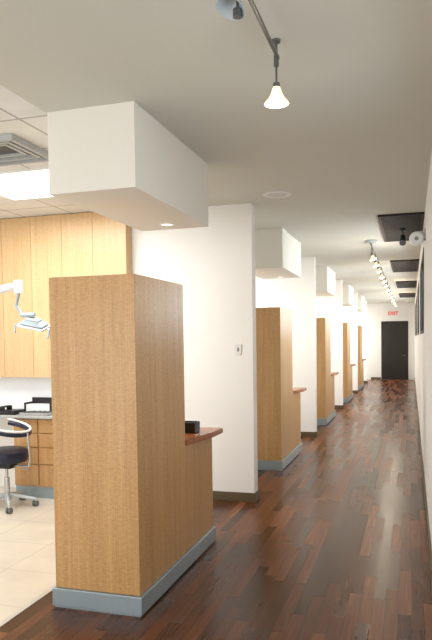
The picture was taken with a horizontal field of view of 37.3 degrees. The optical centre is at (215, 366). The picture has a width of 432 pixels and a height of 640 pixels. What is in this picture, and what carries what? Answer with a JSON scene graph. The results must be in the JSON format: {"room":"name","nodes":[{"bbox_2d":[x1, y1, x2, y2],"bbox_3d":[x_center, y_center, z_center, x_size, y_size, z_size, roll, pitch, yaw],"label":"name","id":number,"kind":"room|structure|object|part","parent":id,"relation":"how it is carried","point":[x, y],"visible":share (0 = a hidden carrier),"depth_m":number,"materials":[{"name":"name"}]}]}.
{"room":"dental clinic","nodes":[
{"label":"dental clinic","id":0,"kind":"room"},
{"bbox_2d":[47,101,207,230],"bbox_3d":[-0.560,-1.373,4.638,0.590,0.510,1.460,0,3,17],"label":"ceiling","id":1,"kind":"structure","parent":0,"point":[117,162],"depth_m":4.02,"materials":[{"name":"paint"}]},
{"bbox_2d":[160,223,174,225],"bbox_3d":[-0.390,-1.136,5.109,0.124,0.008,0.124,0,3,17],"label":"recessed light","id":2,"kind":"object","parent":1,"relation":"in","point":[161,224],"visible":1,"depth_m":5.10,"materials":[{"name":"white plastic"}]},
{"bbox_2d":[0,203,257,492],"bbox_3d":[-1.779,-0.139,7.566,4.590,3.190,0.160,0,3,17],"label":"wall partition","id":3,"kind":"structure","parent":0,"point":[214,264],"depth_m":6.93,"materials":[{"name":"white paint"}]},
{"bbox_2d":[0,377,51,408],"bbox_3d":[-2.090,0.321,7.591,2.380,0.412,0.011,0,3,17],"label":"backsplash","id":4,"kind":"structure","parent":3,"relation":"attached to","point":[14,391],"depth_m":7.66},
{"bbox_2d":[0,212,131,376],"bbox_3d":[-2.102,-0.806,7.469,2.390,1.850,0.150,0,3,17],"label":"upper cabinet","id":5,"kind":"object","parent":3,"relation":"attached to","point":[33,250],"visible":0.56,"depth_m":7.36,"materials":[{"name":"brown wood"}]},
{"bbox_3d":[-2.690,-0.802,7.581,0.396,1.848,0.020,0,3,17],"label":"door","id":6,"kind":"part","parent":5,"relation":"part of","materials":[{"name":"brown wood"}]},
{"bbox_3d":[-2.312,-0.802,7.465,0.386,1.848,0.020,0,3,17],"label":"door","id":7,"kind":"part","parent":5,"relation":"part of","materials":[{"name":"brown wood"}]},
{"bbox_3d":[-1.934,-0.802,7.351,0.396,1.848,0.020,0,3,17],"label":"door","id":8,"kind":"part","parent":5,"relation":"part of","materials":[{"name":"brown wood"}]},
{"bbox_3d":[-1.556,-0.803,7.236,0.386,1.848,0.020,0,3,17],"label":"door","id":9,"kind":"part","parent":5,"relation":"part of","materials":[{"name":"brown wood"}]},
{"bbox_3d":[-1.173,-0.803,7.119,0.406,1.848,0.020,0,3,17],"label":"door","id":10,"kind":"part","parent":5,"relation":"part of","materials":[{"name":"brown wood"}]},
{"bbox_2d":[213,489,259,502],"bbox_3d":[-0.206,1.404,7.159,1.375,0.100,0.190,0,3,17],"label":"baseboard","id":11,"kind":"structure","parent":3,"relation":"attached to","point":[217,495],"depth_m":6.94,"materials":[{"name":"brown wood"}]},
{"bbox_2d":[235,344,241,354],"bbox_3d":[0.237,-0.186,6.858,0.072,0.112,0.016,0,3,17],"label":"switch plate","id":12,"kind":"object","parent":3,"relation":"attached to","point":[238,351],"visible":1,"depth_m":6.85,"materials":[{"name":"plastic"}]},
{"bbox_2d":[0,0,431,303],"bbox_3d":[0.815,-2.058,12.631,6.605,0.150,30.800,0,3,17],"label":"ceiling","id":13,"kind":"structure","parent":0,"point":[351,145],"depth_m":3.78,"materials":[{"name":"paint"}]},
{"bbox_2d":[0,133,48,166],"bbox_3d":[-1.600,-1.607,4.776,0.560,0.044,0.560,0,3,17],"label":"ceiling vent","id":14,"kind":"object","parent":13,"relation":"in","point":[14,150],"visible":0.87,"depth_m":4.81,"materials":[{"name":"white metal"}]},
{"bbox_2d":[0,280,49,338],"bbox_3d":[-2.076,-0.958,5.924,1.219,1.418,0.240,0,3,17],"label":"lamp","id":15,"kind":"object","parent":13,"relation":"hanging from","point":[31,322],"visible":0.98,"depth_m":5.81,"materials":[{"name":"white plastic"}]},
{"bbox_3d":[-2.182,-0.682,5.969,0.870,0.220,0.120,0,3,17],"label":"arm","id":16,"kind":"part","parent":15,"relation":"part of","materials":[{"name":"white plastic"}]},
{"bbox_3d":[-1.747,-0.564,5.842,0.204,0.224,0.040,0,3,17],"label":"drop arm","id":17,"kind":"part","parent":15,"relation":"part of","materials":[{"name":"white plastic"}]},
{"bbox_2d":[0,167,53,200],"bbox_3d":[-1.616,-1.668,5.856,1.200,0.015,0.950,0,3,17],"label":"ceiling light","id":18,"kind":"object","parent":13,"relation":"attached to","point":[32,183],"depth_m":5.83,"materials":[{"name":"white plastic"}]},
{"bbox_2d":[215,0,288,107],"bbox_3d":[-0.378,-1.323,0.922,0.137,0.303,4.659,0,3,17],"label":"track light","id":19,"kind":"object","parent":13,"relation":"attached to","point":[233,10],"visible":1,"depth_m":2.80,"materials":[{"name":"grey metal"},{"name":"frosted white glass"}]},
{"bbox_3d":[0.054,-1.360,2.376,0.116,0.105,0.114,0,3,17],"label":"lamp shade","id":20,"kind":"part","parent":19,"relation":"part of","materials":[{"name":"grey plastic"}]},
{"bbox_3d":[-0.372,-1.408,0.911,0.016,0.017,4.650,0,3,17],"label":"rail","id":21,"kind":"part","parent":19,"relation":"part of","materials":[{"name":"grey metal"}]},
{"bbox_3d":[0.293,-1.313,3.094,0.119,0.084,0.119,0,3,17],"label":"lamp shade","id":22,"kind":"part","parent":19,"relation":"part of","materials":[{"name":"white glass"}]},
{"bbox_2d":[263,191,291,197],"bbox_3d":[0.613,-1.714,6.378,0.284,0.008,0.284,0,3,17],"label":"ceiling speaker","id":23,"kind":"object","parent":13,"relation":"attached to","point":[276,194],"visible":1,"depth_m":6.36,"materials":[{"name":"white plastic"}]},
{"bbox_2d":[267,193,287,196],"bbox_3d":[0.613,-1.715,6.378,0.212,0.004,0.212,0,3,17],"label":"grille","id":24,"kind":"object","parent":23,"relation":"attached to","point":[268,194],"depth_m":6.38,"materials":[{"name":"white metal"}]},
{"bbox_2d":[365,240,396,306],"bbox_3d":[4.529,-2.067,16.701,0.180,0.275,15.321,0,3,17],"label":"track light","id":25,"kind":"object","parent":13,"relation":"attached to","point":[371,242],"visible":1,"depth_m":11.52,"materials":[{"name":"grey metal"}]},
{"bbox_3d":[4.500,-2.138,16.711,0.018,0.017,15.250,0,3,17],"label":"rail","id":26,"kind":"part","parent":25,"relation":"part of","materials":[{"name":"grey metal"}]},
{"bbox_2d":[378,212,424,241],"bbox_3d":[2.444,-1.813,8.406,0.523,0.027,2.050,0,3,17],"label":"ceiling panel","id":27,"kind":"object","parent":13,"relation":"attached to","point":[390,224],"visible":0.73,"depth_m":8.03,"materials":[{"name":"brown paint"}]},
{"bbox_2d":[399,228,405,245],"bbox_3d":[2.426,-1.686,8.317,0.084,0.227,0.154,0,3,17],"label":"ceiling spotlight","id":28,"kind":"object","parent":27,"relation":"hanging from","point":[402,241],"visible":1,"depth_m":8.29,"materials":[{"name":"black plastic"}]},
{"bbox_2d":[390,259,418,272],"bbox_3d":[3.797,-2.018,12.850,0.523,0.027,2.050,0,3,17],"label":"ceiling panel","id":29,"kind":"object","parent":13,"relation":"attached to","point":[412,265],"visible":0.9,"depth_m":12.61,"materials":[{"name":"brown paint"}]},
{"bbox_2d":[396,281,416,287],"bbox_3d":[5.149,-2.223,17.294,0.523,0.027,2.050,0,3,17],"label":"ceiling panel","id":30,"kind":"object","parent":13,"relation":"attached to","point":[400,284],"visible":0.9,"depth_m":17.13,"materials":[{"name":"brown paint"}]},
{"bbox_2d":[399,293,415,297],"bbox_3d":[6.502,-2.428,21.739,0.523,0.027,2.050,0,3,17],"label":"ceiling panel","id":31,"kind":"object","parent":13,"relation":"attached to","point":[402,295],"visible":0.9,"depth_m":21.61,"materials":[{"name":"brown paint"}]},
{"bbox_2d":[0,380,431,639],"bbox_3d":[0.859,1.253,12.771,6.605,0.100,30.800,0,3,17],"label":"floor","id":32,"kind":"structure","parent":0,"point":[333,545],"depth_m":5.14,"materials":[{"name":"brown wood"}]},
{"bbox_2d":[0,418,38,513],"bbox_3d":[-2.227,1.031,6.841,0.613,0.925,0.600,0,3,17],"label":"stool","id":33,"kind":"object","parent":32,"relation":"on","point":[10,456],"visible":1,"depth_m":6.74,"materials":[{"name":"blue plastic"}]},
{"bbox_3d":[-2.232,0.943,6.812,0.470,0.145,0.470,0,3,17],"label":"seat","id":34,"kind":"part","parent":33,"relation":"part of","materials":[{"name":"black leather"}]},
{"bbox_3d":[-2.171,0.666,6.781,0.402,0.139,0.536,0,3,17],"label":"backrest","id":35,"kind":"part","parent":33,"relation":"part of","materials":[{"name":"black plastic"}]},
{"bbox_3d":[-2.176,0.631,6.780,0.408,0.122,0.534,0,3,17],"label":"backrest frame","id":36,"kind":"part","parent":33,"relation":"part of","materials":[{"name":"white plastic"}]},
{"bbox_2d":[0,584,55,626],"bbox_3d":[1.267,1.206,12.540,0.040,0.004,30.600,0,3,17],"label":"trim","id":37,"kind":"structure","parent":32,"relation":"on","point":[49,590],"depth_m":4.24,"materials":[{"name":"metal"}]},
{"bbox_2d":[14,418,53,498],"bbox_3d":[-2.167,1.019,7.403,2.380,0.900,0.420,0,3,17],"label":"base cabinet","id":38,"kind":"object","parent":32,"relation":"on","point":[36,480],"visible":0.36,"depth_m":7.17,"materials":[{"name":"brown wood"}]},
{"bbox_2d":[0,414,51,418],"bbox_3d":[-2.164,0.553,7.381,2.400,0.030,0.420,0,3,17],"label":"countertop","id":39,"kind":"structure","parent":38,"relation":"on","point":[17,415],"depth_m":7.15,"materials":[{"name":"grey laminate"}]},
{"bbox_2d":[0,405,23,414],"bbox_3d":[-2.351,0.493,7.351,0.220,0.095,0.200,0,3,17],"label":"telephone","id":40,"kind":"object","parent":39,"relation":"on","point":[8,411],"visible":0.98,"depth_m":7.28,"materials":[{"name":"black plastic"}]},
{"bbox_2d":[19,410,51,415],"bbox_3d":[-2.014,0.521,7.239,0.370,0.039,0.180,0,3,17],"label":"tray","id":41,"kind":"object","parent":39,"relation":"on","point":[31,413],"visible":0.92,"depth_m":7.17,"materials":[{"name":"metal"}]},
{"bbox_2d":[24,397,51,411],"bbox_3d":[-2.040,0.447,7.463,0.350,0.170,0.160,0,3,17],"label":"document tray","id":42,"kind":"object","parent":39,"relation":"on","point":[37,403],"visible":0.56,"depth_m":7.44,"materials":[{"name":"black plastic"}]},
{"bbox_3d":[-2.140,0.662,7.201,0.302,0.150,0.020,0,3,17],"label":"drawer","id":43,"kind":"part","parent":38,"relation":"part of","materials":[{"name":"brown wood"}]},
{"bbox_3d":[-2.138,0.822,7.207,0.302,0.150,0.020,0,3,17],"label":"drawer","id":44,"kind":"part","parent":38,"relation":"part of","materials":[{"name":"brown wood"}]},
{"bbox_3d":[-2.133,1.217,7.224,0.302,0.240,0.020,0,3,17],"label":"drawer","id":45,"kind":"part","parent":38,"relation":"part of","materials":[{"name":"brown wood"}]},
{"bbox_3d":[-2.136,0.997,7.215,0.302,0.180,0.020,0,3,17],"label":"drawer","id":46,"kind":"part","parent":38,"relation":"part of","materials":[{"name":"brown wood"}]},
{"bbox_3d":[-1.763,0.662,7.085,0.452,0.150,0.020,0,3,17],"label":"drawer","id":47,"kind":"part","parent":38,"relation":"part of","materials":[{"name":"brown wood"}]},
{"bbox_3d":[-1.760,0.822,7.092,0.452,0.150,0.020,0,3,17],"label":"drawer","id":48,"kind":"part","parent":38,"relation":"part of","materials":[{"name":"brown wood"}]},
{"bbox_3d":[-1.758,0.997,7.100,0.452,0.180,0.020,0,3,17],"label":"drawer","id":49,"kind":"part","parent":38,"relation":"part of","materials":[{"name":"brown wood"}]},
{"bbox_3d":[-1.755,1.216,7.109,0.452,0.240,0.020,0,3,17],"label":"drawer","id":50,"kind":"part","parent":38,"relation":"part of","materials":[{"name":"brown wood"}]},
{"bbox_2d":[49,274,215,616],"bbox_3d":[-0.555,0.469,4.863,0.641,2.170,1.608,0,3,17],"label":"tall cabinet","id":51,"kind":"object","parent":32,"relation":"on","point":[133,503],"visible":0.97,"depth_m":4.15,"materials":[{"name":"brown wood"}]},
{"bbox_2d":[185,427,222,445],"bbox_3d":[-0.375,0.565,5.301,0.695,0.044,0.714,0,3,17],"label":"countertop","id":52,"kind":"structure","parent":51,"relation":"on","point":[205,433],"depth_m":5.21,"materials":[{"name":"brown wood"}]},
{"bbox_2d":[185,421,199,432],"bbox_3d":[-0.216,0.497,5.299,0.130,0.085,0.130,0,3,17],"label":"desk organizer","id":53,"kind":"object","parent":52,"relation":"on","point":[190,426],"visible":0.76,"depth_m":5.24,"materials":[{"name":"black plastic"}]},
{"bbox_2d":[256,307,301,470],"bbox_3d":[0.798,0.264,9.308,0.641,2.170,1.608,0,3,17],"label":"tall cabinet","id":54,"kind":"object","parent":32,"relation":"on","point":[279,443],"visible":0.63,"depth_m":8.54,"materials":[{"name":"brown wood"}]},
{"bbox_2d":[293,387,306,393],"bbox_3d":[0.978,0.360,9.746,0.695,0.044,0.714,0,3,17],"label":"countertop","id":55,"kind":"structure","parent":54,"relation":"on","point":[295,389],"depth_m":9.64,"materials":[{"name":"brown wood"}]},
{"bbox_2d":[316,318,335,424],"bbox_3d":[2.150,0.059,13.752,0.641,2.170,1.608,0,3,17],"label":"tall cabinet","id":56,"kind":"object","parent":32,"relation":"on","point":[326,411],"visible":0.38,"depth_m":12.97,"materials":[{"name":"brown wood"}]},
{"bbox_2d":[343,323,352,402],"bbox_3d":[3.503,-0.146,18.196,0.641,2.170,1.608,0,3,17],"label":"tall cabinet","id":57,"kind":"object","parent":32,"relation":"on","point":[347,369],"visible":0.44,"depth_m":17.40,"materials":[{"name":"brown wood"}]},
{"bbox_2d":[358,326,363,388],"bbox_3d":[4.856,-0.351,22.640,0.641,2.170,1.608,0,3,17],"label":"tall cabinet","id":58,"kind":"object","parent":32,"relation":"on","point":[360,362],"visible":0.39,"depth_m":21.88,"materials":[{"name":"brown wood"}]},
{"bbox_2d":[255,228,300,278],"bbox_3d":[0.793,-1.579,9.082,0.590,0.510,1.460,0,3,17],"label":"soffit","id":59,"kind":"structure","parent":0,"point":[277,252],"depth_m":8.40,"materials":[{"name":"paint"}]},
{"bbox_2d":[256,256,316,431],"bbox_3d":[-0.426,-0.344,12.010,4.590,3.190,0.160,0,3,17],"label":"wall partition","id":60,"kind":"structure","parent":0,"point":[298,295],"depth_m":11.34,"materials":[{"name":"white paint"}]},
{"bbox_2d":[301,431,317,437],"bbox_3d":[1.147,1.198,11.603,1.375,0.100,0.190,0,3,17],"label":"baseboard","id":61,"kind":"structure","parent":60,"relation":"attached to","point":[303,434],"depth_m":11.35,"materials":[{"name":"brown wood"}]},
{"bbox_2d":[316,266,335,296],"bbox_3d":[2.146,-1.784,13.526,0.590,0.510,1.460,0,3,17],"label":"soffit","id":62,"kind":"structure","parent":0,"point":[325,277],"depth_m":12.80,"materials":[{"name":"paint"}]},
{"bbox_2d":[316,279,342,404],"bbox_3d":[0.926,-0.549,16.455,4.590,3.190,0.160,0,3,17],"label":"wall partition","id":63,"kind":"structure","parent":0,"point":[331,307],"depth_m":15.76,"materials":[{"name":"white paint"}]},
{"bbox_2d":[335,405,343,408],"bbox_3d":[2.499,0.994,16.047,1.375,0.100,0.190,0,3,17],"label":"baseboard","id":64,"kind":"structure","parent":63,"relation":"attached to","point":[336,406],"depth_m":15.79,"materials":[{"name":"brown wood"}]},
{"bbox_2d":[343,285,353,305],"bbox_3d":[3.498,-1.989,17.970,0.590,0.510,1.460,0,3,17],"label":"soffit","id":65,"kind":"structure","parent":0,"point":[348,295],"depth_m":17.23,"materials":[{"name":"paint"}]},
{"bbox_2d":[343,292,357,389],"bbox_3d":[2.279,-0.754,20.899,4.590,3.190,0.160,0,3,17],"label":"wall partition","id":66,"kind":"structure","parent":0,"point":[350,313],"depth_m":20.20,"materials":[{"name":"white paint"}]},
{"bbox_2d":[358,295,364,311],"bbox_3d":[4.851,-2.194,22.414,0.590,0.510,1.460,0,3,17],"label":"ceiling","id":67,"kind":"structure","parent":0,"point":[361,300],"depth_m":21.66,"materials":[{"name":"paint"}]},
{"bbox_2d":[358,300,366,380],"bbox_3d":[3.632,-0.959,25.343,4.590,3.190,0.160,0,3,17],"label":"wall partition","id":68,"kind":"structure","parent":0,"point":[362,316],"depth_m":24.63,"materials":[{"name":"white paint"}]},
{"bbox_2d":[367,302,414,379],"bbox_3d":[5.280,-1.063,27.300,6.605,3.190,0.150,0,3,17],"label":"wall","id":69,"kind":"structure","parent":0,"point":[376,312],"depth_m":26.70,"materials":[{"name":"white paint"}]},
{"bbox_2d":[371,377,380,379],"bbox_3d":[6.710,0.483,26.850,0.400,0.100,0.015,0,3,17],"label":"baseboard","id":70,"kind":"structure","parent":69,"relation":"attached to","point":[372,378],"depth_m":26.84,"materials":[{"name":"brown wood"}]},
{"bbox_2d":[388,311,397,315],"bbox_3d":[7.342,-2.224,26.509,0.402,0.200,0.058,0,3,17],"label":"exit sign","id":71,"kind":"object","parent":69,"relation":"attached to","point":[390,313],"visible":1,"depth_m":26.49,"materials":[{"name":"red plastic"}]},
{"bbox_2d":[381,321,407,379],"bbox_3d":[7.410,-0.680,26.544,1.080,2.430,0.090,0,3,17],"label":"door","id":72,"kind":"structure","parent":69,"relation":"in","point":[394,334],"depth_m":26.56,"materials":[{"name":"black paint"}]},
{"bbox_2d":[415,152,431,544],"bbox_3d":[3.824,-0.388,11.688,0.200,3.190,30.600,0,3,17],"label":"wall","id":73,"kind":"structure","parent":0,"point":[423,342],"depth_m":6.57,"materials":[{"name":"white paint"}]},
{"bbox_2d":[415,304,415,335],"bbox_3d":[7.045,-1.615,22.474,0.098,1.050,2.800,0,3,17],"label":"window","id":74,"kind":"structure","parent":73,"relation":"in","point":[415,304],"depth_m":21.15,"materials":[{"name":"brown paint"}]},
{"bbox_2d":[416,296,416,335],"bbox_3d":[5.707,-1.412,18.078,0.098,1.050,2.800,0,3,17],"label":"window","id":75,"kind":"structure","parent":73,"relation":"in","point":[416,296],"depth_m":18.07,"materials":[{"name":"white glass"}]},
{"bbox_2d":[409,228,424,245],"bbox_3d":[2.217,-1.425,7.046,0.177,0.204,0.285,0,3,17],"label":"security camera","id":76,"kind":"object","parent":73,"relation":"attached to","point":[416,238],"visible":0.96,"depth_m":6.93,"materials":[{"name":"white plastic"}]},
{"bbox_2d":[417,282,418,334],"bbox_3d":[4.354,-1.207,13.634,0.098,1.050,2.900,0,3,17],"label":"window","id":77,"kind":"structure","parent":73,"relation":"in","point":[418,282],"depth_m":13.64,"materials":[{"name":"grey glass"}]},
{"bbox_2d":[420,247,423,333],"bbox_3d":[3.016,-1.004,9.237,0.098,1.050,2.900,0,3,17],"label":"window","id":78,"kind":"structure","parent":73,"relation":"in","point":[422,260],"depth_m":9.22,"materials":[{"name":"black glass"}]},
{"bbox_2d":[414,377,431,587],"bbox_3d":[3.740,1.151,11.784,0.018,0.110,30.600,0,3,17],"label":"baseboard","id":79,"kind":"structure","parent":73,"relation":"attached to","point":[422,465],"depth_m":6.28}
]}

